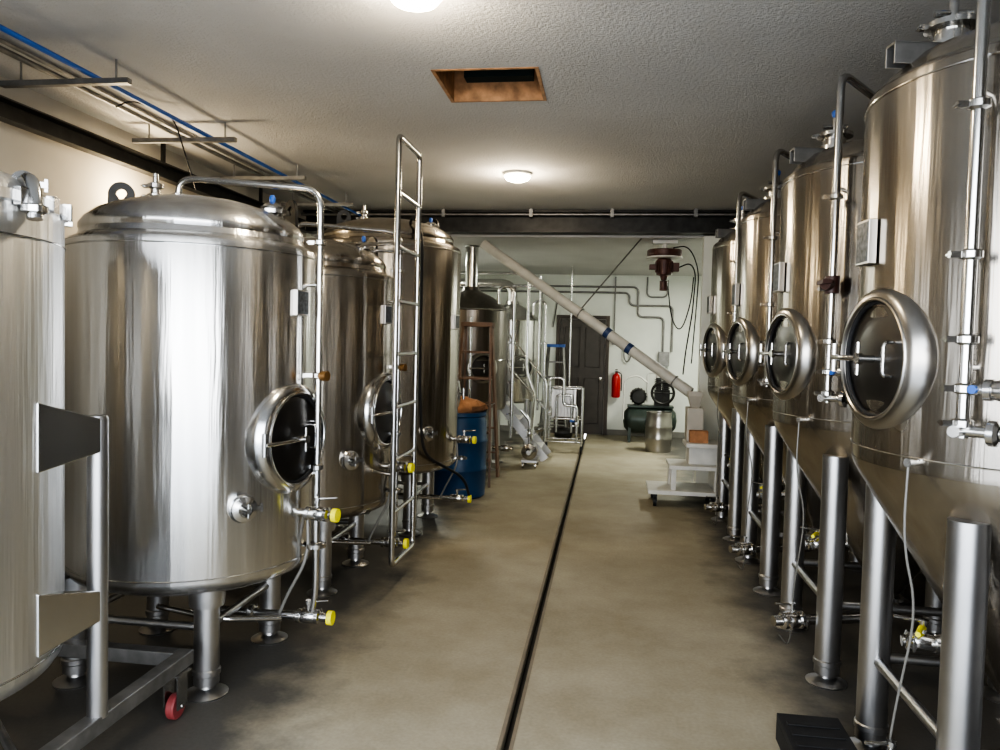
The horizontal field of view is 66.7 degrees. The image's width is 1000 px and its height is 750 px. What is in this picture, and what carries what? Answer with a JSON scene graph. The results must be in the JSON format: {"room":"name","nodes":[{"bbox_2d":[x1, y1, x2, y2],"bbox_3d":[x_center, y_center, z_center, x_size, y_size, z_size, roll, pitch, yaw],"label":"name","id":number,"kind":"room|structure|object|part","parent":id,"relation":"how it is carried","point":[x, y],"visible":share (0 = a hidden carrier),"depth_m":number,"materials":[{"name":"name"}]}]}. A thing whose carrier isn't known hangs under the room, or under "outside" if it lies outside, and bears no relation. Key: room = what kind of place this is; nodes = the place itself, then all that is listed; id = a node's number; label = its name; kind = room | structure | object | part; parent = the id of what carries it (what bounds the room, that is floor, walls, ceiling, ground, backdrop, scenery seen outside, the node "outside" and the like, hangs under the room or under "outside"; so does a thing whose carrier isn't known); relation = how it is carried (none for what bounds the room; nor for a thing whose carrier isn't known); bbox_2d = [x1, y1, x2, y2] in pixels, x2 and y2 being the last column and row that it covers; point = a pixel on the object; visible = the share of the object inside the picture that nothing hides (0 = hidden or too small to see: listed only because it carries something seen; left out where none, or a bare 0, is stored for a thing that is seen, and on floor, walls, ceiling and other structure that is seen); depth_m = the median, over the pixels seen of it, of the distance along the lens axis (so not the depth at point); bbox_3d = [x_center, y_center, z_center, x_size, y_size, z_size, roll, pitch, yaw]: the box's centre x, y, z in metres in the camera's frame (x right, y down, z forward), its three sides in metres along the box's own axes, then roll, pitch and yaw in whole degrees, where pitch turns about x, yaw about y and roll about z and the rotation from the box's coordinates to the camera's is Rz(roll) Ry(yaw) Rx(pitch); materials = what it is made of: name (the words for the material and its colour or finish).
{"room":"processing plant","nodes":[
{"label":"processing plant","id":0,"kind":"room"},
{"bbox_2d":[0,76,305,237],"bbox_3d":[-2.988,-0.243,5.090,0.150,3.100,8.150,2,2,8],"label":"wall","id":1,"kind":"structure","parent":0,"point":[81,180],"depth_m":5.15,"materials":[{"name":"white paint"}]},
{"bbox_2d":[0,0,999,275],"bbox_3d":[0.461,-1.718,7.018,6.050,0.390,13.050,2,2,8],"label":"ceiling","id":2,"kind":"structure","parent":0,"point":[650,104],"depth_m":4.51,"materials":[{"name":"paint"}]},
{"bbox_2d":[0,95,310,232],"bbox_3d":[-2.771,-1.629,4.878,0.105,0.299,7.800,2,2,8],"label":"ceiling beam","id":3,"kind":"structure","parent":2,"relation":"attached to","point":[12,112],"depth_m":5.22,"materials":[{"name":"metal"}]},
{"bbox_2d":[0,24,360,216],"bbox_3d":[-2.328,-1.518,4.870,0.780,0.502,7.900,2,2,8],"label":"piping","id":4,"kind":"object","parent":2,"relation":"hanging from","point":[95,80],"depth_m":4.84,"materials":[{"name":"silver metal"}]},
{"bbox_2d":[391,0,441,11],"bbox_3d":[-0.363,-1.610,3.243,0.260,0.079,0.260,2,2,8],"label":"dome light","id":5,"kind":"object","parent":2,"relation":"attached to","point":[409,5],"depth_m":3.24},
{"bbox_2d":[431,67,546,102],"bbox_3d":[-0.044,-1.853,4.446,0.600,0.324,0.570,2,2,8],"label":"ceiling hatch","id":6,"kind":"object","parent":2,"relation":"in","point":[510,84],"depth_m":4.69,"materials":[{"name":"brown wood"}]},
{"bbox_2d":[461,267,572,440],"bbox_3d":[0.194,-0.465,11.927,1.751,2.530,3.267,2,3,19],"label":"piping","id":7,"kind":"object","parent":2,"relation":"hanging from","point":[528,285],"visible":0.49,"depth_m":10.71,"materials":[{"name":"silver metal"}]},
{"bbox_2d":[503,170,531,182],"bbox_3d":[0.154,-1.748,6.732,0.260,0.079,0.260,2,2,8],"label":"dome light","id":8,"kind":"object","parent":2,"relation":"attached to","point":[516,176],"depth_m":6.65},
{"bbox_2d":[301,209,746,217],"bbox_3d":[0.671,-1.806,8.488,6.050,0.088,0.075,2,2,8],"label":"conduit","id":9,"kind":"object","parent":2,"relation":"attached to","point":[695,214],"visible":0.73,"depth_m":8.49,"materials":[{"name":"metal"}]},
{"bbox_2d":[303,210,749,234],"bbox_3d":[0.688,-1.731,8.628,6.050,0.247,0.200,2,2,8],"label":"steel i-beam","id":10,"kind":"structure","parent":2,"relation":"attached to","point":[503,225],"depth_m":8.58,"materials":[{"name":"black metal"}]},
{"bbox_2d":[480,239,693,396],"bbox_3d":[1.023,-0.711,8.733,2.574,1.774,0.661,3,3,28],"label":"tube","id":11,"kind":"object","parent":2,"relation":"hanging from","point":[578,312],"visible":0.98,"depth_m":8.43,"materials":[{"name":"grey plastic"}]},
{"bbox_2d":[646,240,698,374],"bbox_3d":[1.979,-0.791,8.735,0.611,1.535,0.911,2,2,8],"label":"motor","id":12,"kind":"object","parent":2,"relation":"hanging from","point":[664,266],"visible":1,"depth_m":8.80,"materials":[{"name":"red paint"}]},
{"bbox_3d":[1.921,-1.462,8.867,0.420,0.209,0.420,2,2,8],"label":"mount plate","id":13,"kind":"part","parent":12,"relation":"part of","materials":[{"name":"white paint"}]},
{"bbox_3d":[1.915,-1.222,8.878,0.400,0.470,0.400,2,2,8],"label":"motor","id":14,"kind":"part","parent":12,"relation":"part of","materials":[{"name":"red paint"}]},
{"bbox_2d":[0,431,999,749],"bbox_3d":[0.385,1.403,7.153,6.050,0.200,13.050,2,2,8],"label":"floor","id":15,"kind":"structure","parent":0,"point":[653,636],"depth_m":4.00,"materials":[{"name":"concrete"}]},
{"bbox_2d":[0,170,193,749],"bbox_3d":[-1.978,0.359,2.398,1.247,2.180,1.800,2,2,8],"label":"tank","id":16,"kind":"object","parent":15,"relation":"on","point":[39,619],"visible":1,"depth_m":2.39,"materials":[{"name":"silver metal"}]},
{"bbox_3d":[-2.018,1.229,2.438,1.180,0.084,1.800,2,2,8],"label":"frame","id":17,"kind":"part","parent":16,"relation":"part of","materials":[{"name":"metal"}]},
{"bbox_2d":[52,173,340,702],"bbox_3d":[-1.397,0.216,3.715,1.337,2.380,1.145,2,2,8],"label":"tank","id":18,"kind":"object","parent":15,"relation":"on","point":[194,323],"visible":0.92,"depth_m":3.25,"materials":[{"name":"silver metal"}]},
{"bbox_3d":[-0.945,0.299,3.449,0.068,0.122,0.389,2,3,20],"label":"manway arm","id":19,"kind":"part","parent":18,"relation":"part of","materials":[{"name":"silver metal"}]},
{"bbox_3d":[-0.957,0.295,3.535,0.034,0.403,0.403,2,3,20],"label":"manway door","id":20,"kind":"part","parent":18,"relation":"part of","materials":[{"name":"metal"}]},
{"bbox_2d":[298,222,414,597],"bbox_3d":[-1.201,0.162,5.090,1.337,2.380,1.145,2,2,8],"label":"tank","id":21,"kind":"object","parent":15,"relation":"on","point":[357,287],"visible":0.5,"depth_m":4.72,"materials":[{"name":"silver metal"}]},
{"bbox_3d":[-0.731,0.243,4.863,0.068,0.122,0.389,2,3,16],"label":"manway arm","id":22,"kind":"part","parent":21,"relation":"part of","materials":[{"name":"silver metal"}]},
{"bbox_3d":[-0.749,0.239,4.948,0.034,0.403,0.403,2,3,16],"label":"manway door","id":23,"kind":"part","parent":21,"relation":"part of","materials":[{"name":"metal"}]},
{"bbox_2d":[359,134,421,566],"bbox_3d":[-0.753,-0.150,5.024,0.311,2.728,0.558,2,2,8],"label":"access ladder","id":24,"kind":"object","parent":21,"relation":"attached to","point":[400,139],"visible":0.89,"depth_m":4.82,"materials":[{"name":"silver metal"}]},
{"bbox_2d":[324,205,476,536],"bbox_3d":[-0.893,-0.081,6.581,1.457,2.750,1.282,2,2,8],"label":"tank","id":25,"kind":"object","parent":15,"relation":"on","point":[439,389],"visible":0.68,"depth_m":6.16,"materials":[{"name":"silver metal"}]},
{"bbox_3d":[-0.443,0.158,6.989,0.068,0.122,0.389,-1,3,-42],"label":"manway arm","id":26,"kind":"part","parent":25,"relation":"part of","materials":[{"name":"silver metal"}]},
{"bbox_2d":[434,396,488,498],"bbox_3d":[-0.421,0.732,7.893,0.593,1.037,0.586,2,2,8],"label":"drum","id":27,"kind":"object","parent":15,"relation":"on","point":[471,413],"visible":0.47,"depth_m":7.67,"materials":[{"name":"blue plastic"}]},
{"bbox_2d":[458,322,499,487],"bbox_3d":[-0.269,0.312,8.693,0.478,1.825,0.743,2,2,8],"label":"stepladder","id":28,"kind":"object","parent":15,"relation":"on","point":[463,346],"visible":0.67,"depth_m":8.58,"materials":[{"name":"wood"}]},
{"bbox_2d":[459,245,515,470],"bbox_3d":[-0.332,-0.244,9.777,1.114,2.828,1.044,2,2,8],"label":"mash tun","id":29,"kind":"object","parent":15,"relation":"on","point":[476,305],"visible":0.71,"depth_m":9.46,"materials":[{"name":"silver metal"}]},
{"bbox_3d":[-0.254,-0.083,9.318,0.298,0.122,0.068,0,3,-22],"label":"manway arm","id":30,"kind":"part","parent":29,"relation":"part of","materials":[{"name":"silver metal"}]},
{"bbox_3d":[-0.214,-0.085,9.378,0.304,0.304,0.034,0,3,-22],"label":"manway door","id":31,"kind":"part","parent":29,"relation":"part of","materials":[{"name":"metal"}]},
{"bbox_2d":[460,278,546,446],"bbox_3d":[-0.389,-0.235,12.098,2.295,2.607,0.988,2,2,8],"label":"kettle","id":32,"kind":"object","parent":15,"relation":"on","point":[521,394],"visible":0.49,"depth_m":11.70,"materials":[{"name":"silver metal"}]},
{"bbox_3d":[0.333,-0.119,11.640,0.304,0.304,0.034,0,3,-22],"label":"manway door","id":33,"kind":"part","parent":32,"relation":"part of","materials":[{"name":"metal"}]},
{"bbox_2d":[485,332,550,461],"bbox_3d":[-0.484,0.148,10.772,2.445,1.986,0.735,2,2,8],"label":"stairs","id":34,"kind":"structure","parent":15,"relation":"on","point":[520,423],"depth_m":10.82,"materials":[{"name":"silver metal"}]},
{"bbox_3d":[-0.435,0.028,11.062,2.290,1.769,0.110,2,3,11],"label":"handrail","id":35,"kind":"part","parent":34,"relation":"part of","materials":[{"name":"silver metal"}]},
{"bbox_2d":[520,409,539,468],"bbox_3d":[0.378,0.807,9.784,0.234,0.763,0.500,2,2,8],"label":"pump","id":36,"kind":"object","parent":15,"relation":"on","point":[529,451],"visible":1,"depth_m":9.61,"materials":[{"name":"silver metal"}]},
{"bbox_3d":[0.397,0.994,9.839,0.200,0.225,0.400,2,2,8],"label":"motor","id":37,"kind":"part","parent":36,"relation":"part of","materials":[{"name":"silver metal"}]},
{"bbox_2d":[496,436,586,749],"bbox_3d":[0.582,1.374,6.972,0.064,0.122,12.750,2,2,8],"label":"drain","id":38,"kind":"object","parent":15,"relation":"on","point":[509,744],"visible":0.82,"depth_m":4.14,"materials":[{"name":"metal"}]},
{"bbox_2d":[538,344,568,440],"bbox_3d":[0.923,0.280,12.768,0.484,1.595,0.704,2,2,8],"label":"stepladder","id":39,"kind":"object","parent":15,"relation":"on","point":[566,425],"visible":0.48,"depth_m":12.63,"materials":[{"name":"metal"}]},
{"bbox_2d":[543,376,584,452],"bbox_3d":[0.951,0.577,11.314,0.573,1.120,0.592,2,2,8],"label":"cart","id":40,"kind":"object","parent":15,"relation":"on","point":[564,399],"visible":0.93,"depth_m":11.17,"materials":[{"name":"silver metal"}]},
{"bbox_3d":[0.951,0.864,11.372,0.260,0.160,0.160,2,2,8],"label":"pump motor","id":41,"kind":"part","parent":40,"relation":"part of","materials":[{"name":"metal"}]},
{"bbox_2d":[622,372,676,442],"bbox_3d":[2.482,0.524,12.604,0.893,1.188,0.415,2,2,8],"label":"air compressor","id":42,"kind":"object","parent":15,"relation":"on","point":[634,416],"visible":0.81,"depth_m":12.47,"materials":[{"name":"green metal"}]},
{"bbox_3d":[2.482,0.810,12.618,0.880,0.616,0.410,2,2,8],"label":"receiver tank","id":43,"kind":"part","parent":42,"relation":"part of","materials":[{"name":"green metal"}]},
{"bbox_2d":[645,411,671,452],"bbox_3d":[2.413,0.861,11.568,0.410,0.600,0.410,2,2,8],"label":"beer keg","id":44,"kind":"object","parent":15,"relation":"on","point":[658,425],"visible":1,"depth_m":11.40,"materials":[{"name":"silver metal"}]},
{"bbox_2d":[646,391,717,505],"bbox_3d":[1.868,0.743,7.749,0.700,1.140,0.540,2,2,8],"label":"cart","id":45,"kind":"object","parent":15,"relation":"on","point":[701,452],"visible":0.91,"depth_m":7.63,"materials":[{"name":"white paint"}]},
{"bbox_2d":[699,191,807,542],"bbox_3d":[2.390,-0.058,6.574,1.273,2.867,1.223,2,2,8],"label":"conical fermenter","id":46,"kind":"object","parent":15,"relation":"on","point":[731,428],"visible":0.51,"depth_m":6.38,"materials":[{"name":"silver metal"}]},
{"bbox_3d":[1.792,-0.217,6.622,0.068,0.122,0.368,1,2,-2],"label":"manway arm","id":47,"kind":"part","parent":46,"relation":"part of","materials":[{"name":"silver metal"}]},
{"bbox_3d":[1.835,-0.213,6.551,0.034,0.380,0.380,1,2,-2],"label":"manway door","id":48,"kind":"part","parent":46,"relation":"part of","materials":[{"name":"metal"}]},
{"bbox_2d":[721,149,909,604],"bbox_3d":[2.200,-0.005,5.238,1.273,2.867,1.223,2,2,8],"label":"conical fermenter","id":49,"kind":"object","parent":15,"relation":"on","point":[754,299],"visible":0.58,"depth_m":5.02,"materials":[{"name":"silver metal"}]},
{"bbox_3d":[1.602,-0.164,5.287,0.068,0.122,0.368,1,2,-2],"label":"manway arm","id":50,"kind":"part","parent":49,"relation":"part of","materials":[{"name":"silver metal"}]},
{"bbox_3d":[1.645,-0.160,5.215,0.034,0.380,0.380,1,2,-2],"label":"manway door","id":51,"kind":"part","parent":49,"relation":"part of","materials":[{"name":"metal"}]},
{"bbox_2d":[776,713,856,749],"bbox_3d":[1.198,1.457,2.718,0.240,0.114,0.780,2,2,8],"label":"step stool","id":52,"kind":"object","parent":15,"relation":"on","point":[793,731],"visible":1,"depth_m":2.97,"materials":[{"name":"plastic"}]},
{"bbox_2d":[758,73,999,703],"bbox_3d":[2.010,0.048,3.902,1.273,2.867,1.223,2,2,8],"label":"conical fermenter","id":53,"kind":"object","parent":15,"relation":"on","point":[815,275],"visible":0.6,"depth_m":3.65,"materials":[{"name":"silver metal"}]},
{"bbox_3d":[1.412,-0.111,3.951,0.068,0.122,0.368,1,2,-2],"label":"manway arm","id":54,"kind":"part","parent":53,"relation":"part of","materials":[{"name":"silver metal"}]},
{"bbox_3d":[1.456,-0.107,3.880,0.034,0.380,0.380,1,2,-2],"label":"manway door","id":55,"kind":"part","parent":53,"relation":"part of","materials":[{"name":"metal"}]},
{"bbox_3d":[1.664,0.844,3.999,0.020,0.037,0.151,3,3,36],"label":"yellow valve handle","id":56,"kind":"part","parent":53,"relation":"part of","materials":[{"name":"plastic"}]},
{"bbox_2d":[830,0,999,749],"bbox_3d":[1.820,0.101,2.567,1.273,2.867,1.223,2,2,8],"label":"conical fermenter","id":57,"kind":"object","parent":15,"relation":"on","point":[919,358],"visible":1,"depth_m":2.33,"materials":[{"name":"silver metal"}]},
{"bbox_3d":[1.222,-0.058,2.616,0.068,0.122,0.368,1,2,-2],"label":"manway arm","id":58,"kind":"part","parent":57,"relation":"part of","materials":[{"name":"silver metal"}]},
{"bbox_3d":[1.266,-0.054,2.544,0.034,0.380,0.380,1,2,-2],"label":"manway door","id":59,"kind":"part","parent":57,"relation":"part of","materials":[{"name":"metal"}]},
{"bbox_3d":[1.474,0.897,2.663,0.020,0.037,0.151,3,3,36],"label":"yellow valve handle","id":60,"kind":"part","parent":57,"relation":"part of","materials":[{"name":"plastic"}]},
{"bbox_2d":[460,274,700,434],"bbox_3d":[1.354,-0.504,13.611,6.050,3.100,0.150,2,2,8],"label":"wall","id":61,"kind":"structure","parent":0,"point":[645,334],"depth_m":13.39,"materials":[{"name":"paint"}]},
{"bbox_2d":[481,277,673,381],"bbox_3d":[1.179,-0.804,13.497,3.718,1.900,0.099,2,2,8],"label":"conduit","id":62,"kind":"object","parent":61,"relation":"attached to","point":[663,357],"visible":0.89,"depth_m":13.32,"materials":[{"name":"metal"}]},
{"bbox_2d":[553,315,609,434],"bbox_3d":[1.452,-0.002,13.518,0.940,2.110,0.044,2,2,8],"label":"door frame","id":63,"kind":"structure","parent":61,"relation":"in","point":[607,318],"depth_m":13.47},
{"bbox_2d":[558,319,605,434],"bbox_3d":[1.452,0.030,13.527,0.800,2.035,0.029,2,2,8],"label":"door leaf","id":64,"kind":"structure","parent":63,"relation":"attached to","point":[591,370],"depth_m":13.50,"materials":[{"name":"brown paint"}]},
{"bbox_2d":[562,327,600,423],"bbox_3d":[1.450,0.003,13.509,0.639,1.706,0.020,2,2,8],"label":"door","id":65,"kind":"structure","parent":64,"relation":"attached to","point":[565,327],"depth_m":13.48,"materials":[{"name":"brown paint"}]},
{"bbox_2d":[500,425,684,437],"bbox_3d":[1.306,0.997,13.595,6.050,0.100,0.012,2,2,8],"label":"baseboard","id":66,"kind":"structure","parent":61,"relation":"attached to","point":[502,427],"depth_m":13.47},
{"bbox_2d":[611,369,621,397],"bbox_3d":[2.042,0.147,13.360,0.160,0.495,0.202,0,3,-25],"label":"fire extinguisher","id":67,"kind":"object","parent":61,"relation":"attached to","point":[616,379],"visible":1,"depth_m":13.29,"materials":[{"name":"red paint"}]},
{"bbox_2d":[694,236,784,491],"bbox_3d":[2.949,-0.108,8.457,1.430,2.830,0.130,2,2,8],"label":"wall pier","id":68,"kind":"object","parent":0,"point":[710,423],"visible":0.21,"depth_m":8.49,"materials":[{"name":"paint"}]}
]}

